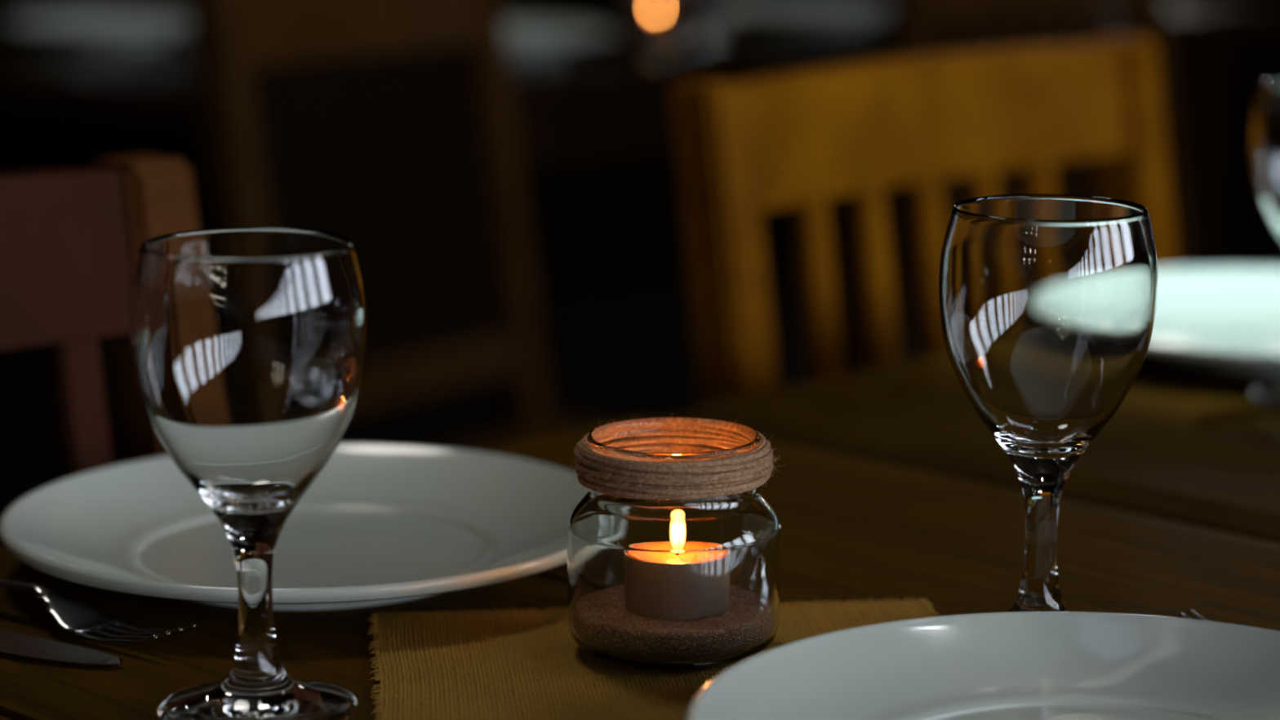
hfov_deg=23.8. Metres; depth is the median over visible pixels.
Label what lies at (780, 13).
plate
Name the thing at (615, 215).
wall
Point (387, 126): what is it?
dining chair
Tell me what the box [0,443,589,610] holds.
plate
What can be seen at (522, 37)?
plate
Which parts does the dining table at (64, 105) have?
leg, leg, leg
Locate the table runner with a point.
(442, 657)
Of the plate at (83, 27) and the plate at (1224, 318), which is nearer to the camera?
the plate at (1224, 318)
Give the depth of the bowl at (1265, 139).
1.46 m
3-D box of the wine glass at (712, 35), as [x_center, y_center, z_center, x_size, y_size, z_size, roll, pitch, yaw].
[0.085,-0.448,3.539,0.075,0.158,0.075,-6,12,-28]
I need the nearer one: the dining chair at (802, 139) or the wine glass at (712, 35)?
the dining chair at (802, 139)
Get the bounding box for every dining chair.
[0,153,198,479]
[187,0,598,450]
[668,34,1175,405]
[888,0,1186,357]
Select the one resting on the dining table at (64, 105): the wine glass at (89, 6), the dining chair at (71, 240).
the wine glass at (89, 6)
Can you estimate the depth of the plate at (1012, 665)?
0.99 m
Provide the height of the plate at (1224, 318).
0.023 m
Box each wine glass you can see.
[80,0,98,13]
[129,226,367,719]
[686,0,740,44]
[937,193,1158,612]
[1251,79,1279,410]
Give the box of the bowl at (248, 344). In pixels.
[129,226,367,546]
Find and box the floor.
[0,275,922,546]
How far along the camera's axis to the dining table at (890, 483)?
1.25 m
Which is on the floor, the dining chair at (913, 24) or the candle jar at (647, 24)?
the dining chair at (913, 24)
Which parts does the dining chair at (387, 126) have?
leg, rail, panel, rail, leg, seat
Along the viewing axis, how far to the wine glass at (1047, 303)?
1.03 m
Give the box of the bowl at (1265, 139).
[1251,79,1279,235]
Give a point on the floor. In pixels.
(615, 348)
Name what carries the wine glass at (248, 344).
on the dining table at (890, 483)
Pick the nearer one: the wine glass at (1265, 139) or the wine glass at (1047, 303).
the wine glass at (1047, 303)
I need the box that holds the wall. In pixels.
[0,0,1279,275]
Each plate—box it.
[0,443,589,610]
[2,12,191,43]
[503,20,617,53]
[684,611,1279,719]
[717,0,890,27]
[1146,266,1279,374]
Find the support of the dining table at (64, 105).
on the floor
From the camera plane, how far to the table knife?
1.06 m
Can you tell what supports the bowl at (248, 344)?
on the wine glass at (248, 344)
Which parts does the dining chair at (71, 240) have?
rail, leg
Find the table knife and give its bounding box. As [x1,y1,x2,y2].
[0,629,123,665]
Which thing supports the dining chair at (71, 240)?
on the floor
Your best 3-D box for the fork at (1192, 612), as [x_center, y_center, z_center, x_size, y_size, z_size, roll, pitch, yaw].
[0.251,0.104,1.028,0.169,0.012,0.024,10,15,44]
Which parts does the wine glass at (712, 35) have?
stem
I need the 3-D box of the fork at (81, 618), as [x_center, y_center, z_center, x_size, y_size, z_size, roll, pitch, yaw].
[-0.230,0.087,1.117,0.169,0.012,0.024,8,14,37]
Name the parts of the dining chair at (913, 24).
leg, rail, leg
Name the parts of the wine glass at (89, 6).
stem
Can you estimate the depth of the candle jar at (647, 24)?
3.48 m
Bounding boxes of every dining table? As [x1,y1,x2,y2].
[0,0,1279,373]
[0,352,1279,719]
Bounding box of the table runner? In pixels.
[367,597,939,719]
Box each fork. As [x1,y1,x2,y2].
[0,578,196,645]
[1169,608,1208,620]
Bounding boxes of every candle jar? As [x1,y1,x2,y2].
[566,412,782,670]
[623,0,688,48]
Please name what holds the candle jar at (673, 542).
on the table runner

